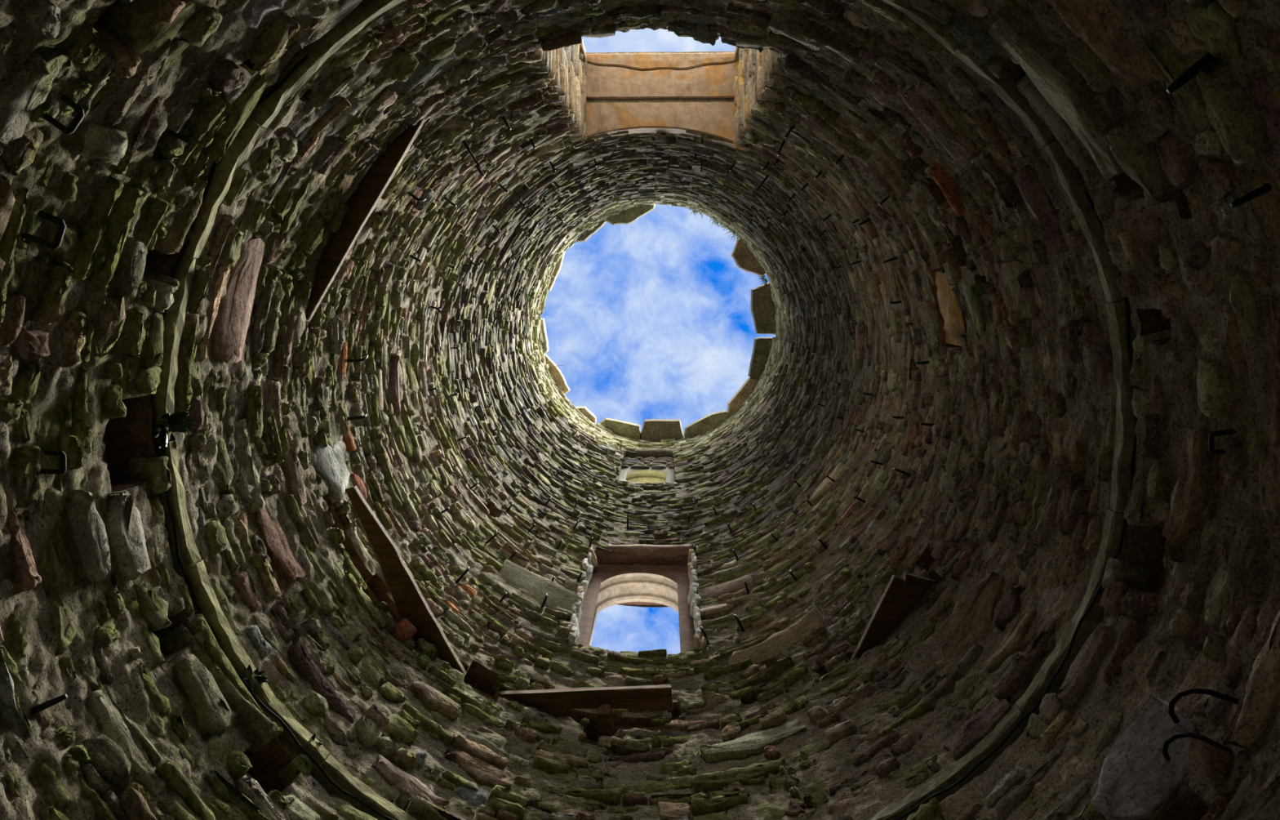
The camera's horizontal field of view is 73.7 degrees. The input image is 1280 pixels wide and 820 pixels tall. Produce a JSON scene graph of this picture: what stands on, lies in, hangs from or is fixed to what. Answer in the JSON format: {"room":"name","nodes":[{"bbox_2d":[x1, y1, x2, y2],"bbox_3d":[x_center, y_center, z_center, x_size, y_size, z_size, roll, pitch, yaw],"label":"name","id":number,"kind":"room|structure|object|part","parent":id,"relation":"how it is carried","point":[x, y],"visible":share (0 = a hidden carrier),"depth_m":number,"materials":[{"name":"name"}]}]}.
{"room":"ruined stone tower","nodes":[
{"label":"ruined stone tower","id":0,"kind":"room"},
{"bbox_2d":[0,0,312,819],"bbox_3d":[-1.850,0.394,1.235,0.927,4.635,3.237,0,-82,2],"label":"wall","id":1,"kind":"structure","parent":0,"point":[93,600],"depth_m":2.91,"materials":[{"name":"stone"}]},
{"bbox_2d":[242,664,266,689],"bbox_3d":[-1.673,1.157,3.703,0.072,0.124,0.110,-40,-85,6],"label":"tuft","id":2,"kind":"object","parent":1,"relation":"on","point":[264,678],"visible":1,"depth_m":3.71,"materials":[{"name":"green plant"}]},
{"bbox_2d":[173,84,469,747],"bbox_3d":[-1.595,0.085,4.324,1.051,1.630,3.501,0,-82,2],"label":"wall","id":3,"kind":"structure","parent":0,"point":[292,584],"depth_m":4.16,"materials":[{"name":"stone"}]},
{"bbox_2d":[305,118,425,325],"bbox_3d":[-1.652,-1.086,4.828,0.195,0.044,1.453,32,-82,-3],"label":"board","id":4,"kind":"object","parent":3,"relation":"attached to","point":[370,190],"visible":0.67,"depth_m":4.81,"materials":[{"name":"brown wood"}]},
{"bbox_2d":[345,484,466,673],"bbox_3d":[-1.441,1.070,5.130,0.198,0.044,1.354,-26,-83,5],"label":"board","id":5,"kind":"object","parent":3,"relation":"attached to","point":[411,604],"visible":0.88,"depth_m":5.11,"materials":[{"name":"brown wood"}]},
{"bbox_2d":[120,433,703,665],"bbox_3d":[0.080,-0.318,6.672,5.200,15.700,5.197,0,-82,2],"label":"wall","id":6,"kind":"structure","parent":0,"point":[635,605],"depth_m":8.75,"materials":[{"name":"beige stone"}]},
{"bbox_2d":[20,210,66,249],"bbox_3d":[-1.810,-0.551,2.570,0.149,0.026,0.100,21,-82,-1],"label":"iron staple","id":7,"kind":"object","parent":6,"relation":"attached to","point":[61,228],"visible":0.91,"depth_m":2.56,"materials":[{"name":"black metal"}]},
{"bbox_2d":[29,693,67,714],"bbox_3d":[-1.881,0.934,2.699,0.151,0.024,0.022,-24,-83,5],"label":"spike","id":8,"kind":"object","parent":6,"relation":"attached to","point":[43,705],"visible":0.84,"depth_m":2.69,"materials":[{"name":"black metal"}]},
{"bbox_2d":[40,449,66,474],"bbox_3d":[-1.985,0.174,2.861,0.122,0.023,0.082,1,-82,1],"label":"iron staple","id":9,"kind":"object","parent":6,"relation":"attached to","point":[63,455],"visible":0.91,"depth_m":2.85,"materials":[{"name":"black metal"}]},
{"bbox_2d":[43,93,84,134],"bbox_3d":[-1.639,-0.846,2.403,0.135,0.024,0.091,36,-83,-4],"label":"iron staple","id":10,"kind":"object","parent":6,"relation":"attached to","point":[79,116],"visible":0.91,"depth_m":2.40,"materials":[{"name":"black metal"}]},
{"bbox_2d":[346,413,367,420],"bbox_3d":[-1.901,0.048,5.647,0.177,0.137,0.026,-2,-82,2],"label":"peg","id":11,"kind":"object","parent":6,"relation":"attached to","point":[348,418],"visible":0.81,"depth_m":5.60,"materials":[{"name":"black metal"}]},
{"bbox_2d":[346,354,368,362],"bbox_3d":[-1.897,-0.334,5.635,0.187,0.112,0.036,-5,-82,2],"label":"peg","id":12,"kind":"object","parent":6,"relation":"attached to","point":[350,360],"visible":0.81,"depth_m":5.58,"materials":[{"name":"black metal"}]},
{"bbox_2d":[409,254,422,262],"bbox_3d":[-1.709,-1.150,6.426,0.141,0.032,0.020,27,-82,-2],"label":"peg","id":13,"kind":"object","parent":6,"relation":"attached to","point":[411,255],"visible":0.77,"depth_m":6.41,"materials":[{"name":"black metal"}]},
{"bbox_2d":[430,305,440,310],"bbox_3d":[-1.823,-0.904,7.506,0.140,0.033,0.020,16,-82,-1],"label":"peg","id":14,"kind":"object","parent":6,"relation":"attached to","point":[431,306],"visible":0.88,"depth_m":7.49,"materials":[{"name":"black metal"}]},
{"bbox_2d":[457,435,467,440],"bbox_3d":[-1.682,0.274,7.993,0.141,0.033,0.019,-23,-83,5],"label":"peg","id":15,"kind":"object","parent":6,"relation":"attached to","point":[464,437],"visible":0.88,"depth_m":7.98,"materials":[{"name":"black metal"}]},
{"bbox_2d":[469,481,478,488],"bbox_3d":[-1.496,0.689,7.617,0.136,0.049,0.019,-40,-85,6],"label":"peg","id":16,"kind":"object","parent":6,"relation":"attached to","point":[477,482],"visible":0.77,"depth_m":7.60,"materials":[{"name":"black metal"}]},
{"bbox_2d":[540,204,776,441],"bbox_3d":[0.296,-1.457,14.562,4.867,0.224,4.844,0,-82,2],"label":"capstone","id":17,"kind":"object","parent":6,"relation":"on","point":[762,304],"visible":0.41,"depth_m":14.54,"materials":[{"name":"stone"}]},
{"bbox_2d":[756,272,767,284],"bbox_3d":[2.055,-2.183,14.356,0.159,0.128,0.331,-24,-83,5],"label":"grass tuft","id":18,"kind":"object","parent":17,"relation":"on","point":[763,276],"visible":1,"depth_m":14.32,"materials":[{"name":"green plant"}]},
{"bbox_2d":[825,474,835,481],"bbox_3d":[1.731,0.626,7.701,0.131,0.034,0.018,36,-83,-4],"label":"peg","id":19,"kind":"object","parent":6,"relation":"attached to","point":[828,477],"visible":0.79,"depth_m":7.69,"materials":[{"name":"black metal"}]},
{"bbox_2d":[853,494,865,502],"bbox_3d":[1.757,0.714,6.763,0.149,0.035,0.020,25,-82,-2],"label":"peg","id":20,"kind":"object","parent":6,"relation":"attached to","point":[855,496],"visible":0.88,"depth_m":6.75,"materials":[{"name":"black metal"}]},
{"bbox_2d":[857,217,871,225],"bbox_3d":[1.704,-1.421,6.417,0.136,0.032,0.019,-27,-83,5],"label":"peg","id":21,"kind":"object","parent":6,"relation":"attached to","point":[868,219],"visible":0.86,"depth_m":6.41,"materials":[{"name":"black metal"}]},
{"bbox_2d":[862,391,872,395],"bbox_3d":[2.039,-0.138,7.555,0.142,0.041,0.020,10,-82,0],"label":"peg","id":22,"kind":"object","parent":6,"relation":"attached to","point":[863,393],"visible":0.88,"depth_m":7.54,"materials":[{"name":"black metal"}]},
{"bbox_2d":[870,460,883,465],"bbox_3d":[1.901,0.422,6.788,0.140,0.035,0.019,14,-82,-1],"label":"peg","id":23,"kind":"object","parent":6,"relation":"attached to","point":[873,461],"visible":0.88,"depth_m":6.77,"materials":[{"name":"black metal"}]},
{"bbox_2d":[882,256,897,263],"bbox_3d":[1.872,-1.118,6.341,0.142,0.032,0.018,-19,-83,4],"label":"peg","id":24,"kind":"object","parent":6,"relation":"attached to","point":[895,257],"visible":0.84,"depth_m":6.33,"materials":[{"name":"black metal"}]},
{"bbox_2d":[888,300,902,303],"bbox_3d":[1.985,-0.828,6.548,0.138,0.040,0.020,-8,-82,3],"label":"peg","id":25,"kind":"object","parent":6,"relation":"attached to","point":[897,301],"visible":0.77,"depth_m":6.54,"materials":[{"name":"black metal"}]},
{"bbox_2d":[892,415,903,418],"bbox_3d":[2.005,0.058,6.536,0.146,0.032,0.020,3,-82,1],"label":"peg","id":26,"kind":"object","parent":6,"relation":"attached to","point":[893,416],"visible":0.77,"depth_m":6.52,"materials":[{"name":"black metal"}]},
{"bbox_2d":[893,467,910,476],"bbox_3d":[1.916,0.454,6.183,0.163,0.124,0.032,18,-82,-1],"label":"peg","id":27,"kind":"object","parent":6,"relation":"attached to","point":[894,468],"visible":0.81,"depth_m":6.14,"materials":[{"name":"black metal"}]},
{"bbox_2d":[915,360,928,364],"bbox_3d":[2.026,-0.337,6.038,0.149,0.034,0.021,-5,-82,2],"label":"peg","id":28,"kind":"object","parent":6,"relation":"attached to","point":[922,362],"visible":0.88,"depth_m":6.03,"materials":[{"name":"black metal"}]},
{"bbox_2d":[919,422,933,426],"bbox_3d":[1.998,0.101,5.868,0.150,0.035,0.020,7,-82,1],"label":"peg","id":29,"kind":"object","parent":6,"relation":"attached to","point":[920,423],"visible":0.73,"depth_m":5.86,"materials":[{"name":"black metal"}]},
{"bbox_2d":[310,144,581,603],"bbox_3d":[-1.570,-0.744,9.727,0.995,9.630,3.253,0,-82,2],"label":"wall","id":30,"kind":"structure","parent":0,"point":[406,458],"depth_m":6.94,"materials":[{"name":"stone"}]},
{"bbox_2d":[455,565,469,582],"bbox_3d":[-1.293,1.203,6.186,0.023,0.126,0.163,43,-83,-4],"label":"peg","id":31,"kind":"object","parent":30,"relation":"attached to","point":[464,572],"visible":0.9,"depth_m":6.14,"materials":[{"name":"black metal"}]},
{"bbox_2d":[462,139,479,168],"bbox_3d":[-1.121,-1.703,5.613,0.020,0.035,0.244,-31,-84,6],"label":"peg","id":32,"kind":"object","parent":30,"relation":"attached to","point":[465,144],"visible":0.84,"depth_m":5.61,"materials":[{"name":"black metal"}]},
{"bbox_2d":[475,164,484,177],"bbox_3d":[-1.198,-1.788,6.313,0.021,0.036,0.148,-37,-84,6],"label":"peg","id":33,"kind":"object","parent":30,"relation":"attached to","point":[476,166],"visible":0.77,"depth_m":6.30,"materials":[{"name":"black metal"}]},
{"bbox_2d":[484,528,497,543],"bbox_3d":[-1.248,1.071,7.096,0.034,0.102,0.174,43,-83,-4],"label":"peg","id":34,"kind":"object","parent":30,"relation":"attached to","point":[495,532],"visible":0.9,"depth_m":7.05,"materials":[{"name":"black metal"}]},
{"bbox_2d":[234,773,1000,819],"bbox_3d":[-0.090,2.140,1.425,3.235,4.610,0.868,0,-82,2],"label":"wall","id":35,"kind":"structure","parent":0,"point":[308,800],"depth_m":3.53,"materials":[{"name":"stone"}]},
{"bbox_2d":[310,636,962,819],"bbox_3d":[0.097,1.794,4.526,3.163,1.635,0.964,-3,-82,2],"label":"wall","id":36,"kind":"structure","parent":0,"point":[851,740],"depth_m":4.47,"materials":[{"name":"stone"}]},
{"bbox_2d":[497,684,673,710],"bbox_3d":[-0.344,1.747,5.198,1.092,0.044,0.157,0,-82,2],"label":"board","id":37,"kind":"object","parent":36,"relation":"attached to","point":[659,696],"visible":0.92,"depth_m":5.18,"materials":[{"name":"brown wood"}]},
{"bbox_2d":[597,702,614,736],"bbox_3d":[-0.203,1.879,5.112,0.106,0.152,0.218,0,-82,2],"label":"stub","id":38,"kind":"object","parent":36,"relation":"attached to","point":[606,722],"visible":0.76,"depth_m":5.05,"materials":[{"name":"brown wood"}]},
{"bbox_2d":[66,0,1214,246],"bbox_3d":[0.099,-1.971,6.436,3.229,15.701,0.888,0,-82,2],"label":"wall","id":39,"kind":"structure","parent":0,"point":[420,57],"depth_m":4.28,"materials":[{"name":"stone"}]},
{"bbox_2d":[408,191,426,201],"bbox_3d":[-1.475,-1.401,5.527,0.174,0.101,0.038,32,-82,-3],"label":"peg","id":40,"kind":"object","parent":39,"relation":"attached to","point":[411,194],"visible":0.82,"depth_m":5.48,"materials":[{"name":"black metal"}]},
{"bbox_2d":[443,195,457,206],"bbox_3d":[-1.428,-1.560,6.344,0.146,0.049,0.020,38,-83,-4],"label":"peg","id":41,"kind":"object","parent":39,"relation":"attached to","point":[444,197],"visible":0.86,"depth_m":6.33,"materials":[{"name":"black metal"}]},
{"bbox_2d":[498,184,508,192],"bbox_3d":[-1.183,-1.912,7.315,0.140,0.035,0.019,43,-83,-4],"label":"peg","id":42,"kind":"object","parent":39,"relation":"attached to","point":[500,185],"visible":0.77,"depth_m":7.30,"materials":[{"name":"black metal"}]},
{"bbox_2d":[501,115,511,129],"bbox_3d":[-0.895,-1.916,5.632,0.020,0.047,0.146,-30,-84,5],"label":"peg","id":43,"kind":"object","parent":39,"relation":"on","point":[503,117],"visible":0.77,"depth_m":5.62,"materials":[{"name":"black metal"}]},
{"bbox_2d":[528,138,535,148],"bbox_3d":[-0.832,-2.062,6.519,0.019,0.049,0.136,-24,-83,5],"label":"peg","id":44,"kind":"object","parent":39,"relation":"attached to","point":[531,140],"visible":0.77,"depth_m":6.51,"materials":[{"name":"black metal"}]},
{"bbox_2d":[520,20,795,151],"bbox_3d":[0.136,-2.464,5.964,1.637,3.212,0.827,0,-82,2],"label":"window","id":45,"kind":"structure","parent":39,"relation":"in","point":[713,94],"depth_m":7.25,"materials":[{"name":"stone"}]},
{"bbox_3d":[-0.252,-2.134,4.476,0.281,0.130,0.322,0,-82,2],"label":"sill stone","id":46,"kind":"part","parent":45,"relation":"part of","materials":[{"name":"grey stone"}]},
{"bbox_3d":[0.007,-2.156,4.462,0.193,0.130,0.281,0,-82,2],"label":"sill stone","id":47,"kind":"part","parent":45,"relation":"part of","materials":[{"name":"grey stone"}]},
{"bbox_3d":[0.220,-2.143,4.453,0.184,0.115,0.309,0,-82,2],"label":"sill stone","id":48,"kind":"part","parent":45,"relation":"part of","materials":[{"name":"grey stone"}]},
{"bbox_3d":[0.607,-2.100,4.444,0.227,0.125,0.392,0,-82,2],"label":"sill stone","id":49,"kind":"part","parent":45,"relation":"part of","materials":[{"name":"grey stone"}]},
{"bbox_3d":[0.767,-2.083,4.464,0.050,0.126,0.437,0,-82,2],"label":"sill stone","id":50,"kind":"part","parent":45,"relation":"part of","materials":[{"name":"grey stone"}]},
{"bbox_2d":[690,210,703,217],"bbox_3d":[0.968,-3.267,14.235,0.366,0.129,0.172,19,-82,-1],"label":"grass tuft","id":51,"kind":"object","parent":39,"relation":"on","point":[696,212],"visible":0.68,"depth_m":14.20,"materials":[{"name":"green plant"}]},
{"bbox_2d":[709,217,719,226],"bbox_3d":[1.282,-3.128,14.227,0.283,0.105,0.203,0,-82,2],"label":"grass tuft","id":52,"kind":"object","parent":39,"relation":"on","point":[715,221],"visible":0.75,"depth_m":14.20,"materials":[{"name":"green plant"}]},
{"bbox_2d":[724,231,738,240],"bbox_3d":[1.550,-2.889,14.264,0.330,0.111,0.234,33,-82,-3],"label":"grass tuft","id":53,"kind":"object","parent":39,"relation":"on","point":[728,232],"visible":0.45,"depth_m":14.25,"materials":[{"name":"green plant"}]},
{"bbox_2d":[755,174,768,191],"bbox_3d":[1.163,-2.146,8.005,0.019,0.040,0.244,37,-83,-4],"label":"peg","id":54,"kind":"object","parent":39,"relation":"attached to","point":[767,175],"visible":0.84,"depth_m":8.00,"materials":[{"name":"black metal"}]},
{"bbox_2d":[761,161,769,170],"bbox_3d":[1.117,-2.150,7.472,0.020,0.033,0.140,36,-83,-4],"label":"peg","id":55,"kind":"object","parent":39,"relation":"attached to","point":[768,162],"visible":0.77,"depth_m":7.46,"materials":[{"name":"black metal"}]},
{"bbox_2d":[777,139,785,155],"bbox_3d":[1.073,-1.994,6.418,0.031,0.106,0.170,22,-82,-2],"label":"peg","id":56,"kind":"object","parent":39,"relation":"attached to","point":[784,140],"visible":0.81,"depth_m":6.37,"materials":[{"name":"black metal"}]},
{"bbox_2d":[784,124,795,137],"bbox_3d":[1.037,-1.925,5.851,0.019,0.050,0.136,36,-83,-4],"label":"peg","id":57,"kind":"object","parent":39,"relation":"attached to","point":[792,126],"visible":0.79,"depth_m":5.84,"materials":[{"name":"black metal"}]},
{"bbox_2d":[799,182,808,191],"bbox_3d":[1.397,-1.889,7.179,0.140,0.035,0.019,-43,-85,7],"label":"peg","id":58,"kind":"object","parent":39,"relation":"attached to","point":[806,184],"visible":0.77,"depth_m":7.17,"materials":[{"name":"black metal"}]},
{"bbox_2d":[822,213,831,222],"bbox_3d":[1.630,-1.670,7.374,0.140,0.033,0.019,-38,-84,6],"label":"peg","id":59,"kind":"object","parent":39,"relation":"attached to","point":[829,215],"visible":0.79,"depth_m":7.36,"materials":[{"name":"black metal"}]},
{"bbox_2d":[878,195,890,204],"bbox_3d":[1.626,-1.397,5.598,0.145,0.052,0.020,-43,-85,7],"label":"peg","id":60,"kind":"object","parent":39,"relation":"attached to","point":[885,199],"visible":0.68,"depth_m":5.59,"materials":[{"name":"black metal"}]},
{"bbox_2d":[1165,52,1215,93],"bbox_3d":[1.503,-0.921,2.304,0.181,0.028,0.027,-39,-85,6],"label":"spike","id":61,"kind":"object","parent":39,"relation":"attached to","point":[1192,72],"visible":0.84,"depth_m":2.30,"materials":[{"name":"black metal"}]},
{"bbox_2d":[425,408,872,719],"bbox_3d":[0.173,1.009,9.961,3.210,9.568,1.060,0,-82,2],"label":"wall","id":62,"kind":"structure","parent":0,"point":[793,628],"depth_m":6.95,"materials":[{"name":"stone"}]},
{"bbox_2d":[499,591,506,601],"bbox_3d":[-1.019,1.397,6.243,0.020,0.034,0.150,38,-83,-4],"label":"peg","id":63,"kind":"object","parent":62,"relation":"attached to","point":[505,593],"visible":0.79,"depth_m":6.23,"materials":[{"name":"black metal"}]},
{"bbox_2d":[509,550,516,559],"bbox_3d":[-1.071,1.225,7.094,0.020,0.034,0.140,37,-83,-4],"label":"peg","id":64,"kind":"object","parent":62,"relation":"attached to","point":[515,551],"visible":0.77,"depth_m":7.08,"materials":[{"name":"black metal"}]},
{"bbox_2d":[541,592,547,608],"bbox_3d":[-0.743,1.486,6.522,0.026,0.109,0.168,25,-82,-2],"label":"peg","id":65,"kind":"object","parent":62,"relation":"attached to","point":[546,595],"visible":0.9,"depth_m":6.47,"materials":[{"name":"black metal"}]},
{"bbox_2d":[576,570,582,582],"bbox_3d":[-0.531,1.460,7.377,0.020,0.039,0.147,27,-81,-1],"label":"peg","id":66,"kind":"object","parent":62,"relation":"attached to","point":[581,572],"visible":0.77,"depth_m":7.36,"materials":[{"name":"black metal"}]},
{"bbox_2d":[626,511,628,528],"bbox_3d":[-0.133,1.223,9.305,0.020,0.022,0.244,1,-82,1],"label":"peg","id":67,"kind":"object","parent":62,"relation":"attached to","point":[628,511],"visible":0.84,"depth_m":9.29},
{"bbox_2d":[566,543,708,662],"bbox_3d":[-0.006,1.773,7.390,1.236,2.720,0.658,0,-82,2],"label":"window","id":68,"kind":"structure","parent":62,"relation":"in","point":[613,577],"depth_m":8.19,"materials":[{"name":"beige stone"}]},
{"bbox_3d":[-0.411,1.962,6.129,0.272,0.135,0.530,0,-82,2],"label":"sill stone","id":69,"kind":"part","parent":68,"relation":"part of","materials":[{"name":"stone"}]},
{"bbox_3d":[-0.420,1.835,7.534,0.046,0.960,0.314,6,-82,1],"label":"moulding","id":70,"kind":"part","parent":68,"relation":"part of","materials":[{"name":"stone"}]},
{"bbox_3d":[-0.215,1.745,8.176,0.419,0.357,0.310,0,-82,2],"label":"moulding","id":71,"kind":"part","parent":68,"relation":"part of","materials":[{"name":"stone"}]},
{"bbox_3d":[-0.128,1.982,6.134,0.260,0.125,0.472,0,-82,2],"label":"sill stone","id":72,"kind":"part","parent":68,"relation":"part of","materials":[{"name":"stone"}]},
{"bbox_3d":[0.159,1.991,6.110,0.267,0.134,0.480,0,-82,2],"label":"sill stone","id":73,"kind":"part","parent":68,"relation":"part of","materials":[{"name":"green stone"}]},
{"bbox_3d":[0.204,1.747,8.165,0.419,0.357,0.310,0,-82,2],"label":"moulding","id":74,"kind":"part","parent":68,"relation":"part of","materials":[{"name":"stone"}]},
{"bbox_3d":[0.385,1.978,6.120,0.133,0.126,0.498,0,-82,2],"label":"sill stone","id":75,"kind":"part","parent":68,"relation":"part of","materials":[{"name":"green stone"}]},
{"bbox_3d":[0.480,1.968,6.120,0.022,0.123,0.527,0,-82,2],"label":"sill stone","id":76,"kind":"part","parent":68,"relation":"part of","materials":[{"name":"stone"}]},
{"bbox_2d":[616,448,679,485],"bbox_3d":[0.110,1.090,12.631,0.994,2.497,0.646,0,-82,2],"label":"window","id":77,"kind":"structure","parent":62,"relation":"in","point":[640,466],"depth_m":12.86,"materials":[{"name":"grey stone"}]},
{"bbox_3d":[-0.070,1.153,12.745,0.340,0.295,0.490,0,-82,2],"label":"moulding","id":78,"kind":"part","parent":77,"relation":"part of","materials":[{"name":"stone"}]},
{"bbox_3d":[0.269,1.154,12.736,0.340,0.295,0.490,0,-82,2],"label":"moulding","id":79,"kind":"part","parent":77,"relation":"part of","materials":[{"name":"stone"}]},
{"bbox_2d":[700,626,709,644],"bbox_3d":[0.486,1.675,6.285,0.032,0.122,0.164,-23,-83,5],"label":"peg","id":80,"kind":"object","parent":62,"relation":"attached to","point":[701,627],"visible":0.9,"depth_m":6.24,"materials":[{"name":"black metal"}]},
{"bbox_2d":[727,522,732,533],"bbox_3d":[0.919,1.214,8.688,0.020,0.038,0.138,-22,-83,4],"label":"peg","id":81,"kind":"object","parent":62,"relation":"attached to","point":[729,526],"visible":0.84,"depth_m":8.67,"materials":[{"name":"black metal"}]},
{"bbox_2d":[733,549,738,559],"bbox_3d":[0.889,1.350,7.870,0.019,0.051,0.136,-25,-83,5],"label":"peg","id":82,"kind":"object","parent":62,"relation":"attached to","point":[734,551],"visible":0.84,"depth_m":7.86,"materials":[{"name":"black metal"}]},
{"bbox_2d":[733,613,745,631],"bbox_3d":[0.744,1.590,6.296,0.033,0.113,0.179,-29,-84,5],"label":"peg","id":83,"kind":"object","parent":62,"relation":"attached to","point":[735,615],"visible":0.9,"depth_m":6.25,"materials":[{"name":"black metal"}]},
{"bbox_2d":[744,580,749,594],"bbox_3d":[0.876,1.463,6.971,0.019,0.032,0.141,-16,-83,4],"label":"peg","id":84,"kind":"object","parent":62,"relation":"attached to","point":[745,583],"visible":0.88,"depth_m":6.96,"materials":[{"name":"black metal"}]},
{"bbox_2d":[770,532,778,541],"bbox_3d":[1.230,1.166,7.728,0.019,0.032,0.141,-40,-85,6],"label":"peg","id":85,"kind":"object","parent":62,"relation":"attached to","point":[771,534],"visible":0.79,"depth_m":7.71,"materials":[{"name":"black metal"}]},
{"bbox_2d":[790,569,797,580],"bbox_3d":[1.215,1.317,6.664,0.021,0.045,0.146,-36,-84,6],"label":"peg","id":86,"kind":"object","parent":62,"relation":"on","point":[791,572],"visible":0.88,"depth_m":6.65,"materials":[{"name":"black metal"}]},
{"bbox_2d":[738,137,992,621],"bbox_3d":[1.916,-0.729,9.641,1.043,9.620,3.271,0,-82,2],"label":"wall","id":87,"kind":"structure","parent":0,"point":[940,319],"depth_m":6.70,"materials":[{"name":"stone"}]},
{"bbox_2d":[787,193,795,202],"bbox_3d":[1.429,-1.997,7.982,0.019,0.039,0.138,39,-83,-4],"label":"peg","id":88,"kind":"object","parent":87,"relation":"attached to","point":[793,194],"visible":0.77,"depth_m":7.97,"materials":[{"name":"black metal"}]},
{"bbox_2d":[814,170,822,178],"bbox_3d":[1.365,-1.796,6.426,0.020,0.037,0.139,38,-83,-4],"label":"peg","id":89,"kind":"object","parent":87,"relation":"attached to","point":[820,171],"visible":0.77,"depth_m":6.42,"materials":[{"name":"black metal"}]},
{"bbox_2d":[817,537,827,549],"bbox_3d":[1.467,1.075,6.794,0.019,0.042,0.138,-40,-85,6],"label":"peg","id":90,"kind":"object","parent":87,"relation":"attached to","point":[820,540],"visible":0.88,"depth_m":6.78,"materials":[{"name":"black metal"}]},
{"bbox_2d":[834,154,844,164],"bbox_3d":[1.345,-1.685,5.672,0.020,0.033,0.140,41,-83,-4],"label":"peg","id":91,"kind":"object","parent":87,"relation":"attached to","point":[842,157],"visible":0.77,"depth_m":5.66,"materials":[{"name":"black metal"}]},
{"bbox_2d":[850,260,861,265],"bbox_3d":[1.896,-1.283,7.395,0.138,0.041,0.019,-17,-83,4],"label":"peg","id":92,"kind":"object","parent":87,"relation":"attached to","point":[859,261],"visible":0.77,"depth_m":7.38,"materials":[{"name":"black metal"}]},
{"bbox_2d":[844,0,1279,819],"bbox_3d":[1.685,0.385,1.950,1.061,6.240,3.410,0,-82,2],"label":"wall","id":93,"kind":"structure","parent":0,"point":[1190,597],"depth_m":3.11,"materials":[{"name":"stone"}]},
{"bbox_2d":[152,0,1137,819],"bbox_3d":[-0.009,0.128,3.541,4.169,0.108,4.198,0,-82,2],"label":"ledge","id":94,"kind":"object","parent":93,"relation":"attached to","point":[366,12],"visible":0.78,"depth_m":3.49,"materials":[{"name":"stone"}]},
{"bbox_2d":[152,410,193,453],"bbox_3d":[-1.950,0.093,3.550,0.118,0.208,0.179,0,-82,2],"label":"tuft","id":95,"kind":"object","parent":94,"relation":"attached to","point":[176,421],"visible":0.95,"depth_m":3.56,"materials":[{"name":"green plant"}]},
{"bbox_2d":[310,733,322,744],"bbox_3d":[-1.436,1.460,3.758,0.065,0.051,0.056,0,-82,2],"label":"tuft","id":96,"kind":"object","parent":94,"relation":"on","point":[313,736],"visible":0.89,"depth_m":3.78,"materials":[{"name":"green plant"}]},
{"bbox_2d":[149,53,1137,819],"bbox_3d":[-0.006,0.378,3.500,3.997,0.048,3.518,0,-82,2],"label":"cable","id":97,"kind":"object","parent":94,"relation":"attached to","point":[306,56],"visible":0.68,"depth_m":3.55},
{"bbox_2d":[849,571,935,661],"bbox_3d":[1.514,1.272,5.080,0.272,0.044,0.688,24,-82,-2],"label":"board","id":98,"kind":"object","parent":93,"relation":"attached to","point":[900,596],"visible":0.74,"depth_m":5.05,"materials":[{"name":"brown wood"}]},
{"bbox_2d":[1161,731,1233,760],"bbox_3d":[1.737,1.043,2.669,0.179,0.097,0.099,-23,-83,5],"label":"iron hook","id":99,"kind":"object","parent":93,"relation":"attached to","point":[1185,734],"visible":0.99,"depth_m":2.66,"materials":[{"name":"black metal"}]},
{"bbox_2d":[1168,687,1238,723],"bbox_3d":[1.780,0.917,2.700,0.201,0.103,0.110,-32,-84,6],"label":"iron hook","id":100,"kind":"object","parent":93,"relation":"attached to","point":[1192,690],"visible":0.92,"depth_m":2.69,"materials":[{"name":"black metal"}]},
{"bbox_2d":[1208,428,1235,454],"bbox_3d":[1.939,0.104,2.814,0.122,0.022,0.082,-8,-82,3],"label":"iron staple","id":101,"kind":"object","parent":93,"relation":"attached to","point":[1211,437],"visible":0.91,"depth_m":2.81,"materials":[{"name":"black metal"}]},
{"bbox_2d":[1230,183,1271,207],"bbox_3d":[1.715,-0.602,2.379,0.136,0.019,0.022,-27,-83,5],"label":"spike","id":102,"kind":"object","parent":93,"relation":"attached to","point":[1266,188],"visible":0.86,"depth_m":2.37,"materials":[{"name":"black metal"}]}
]}

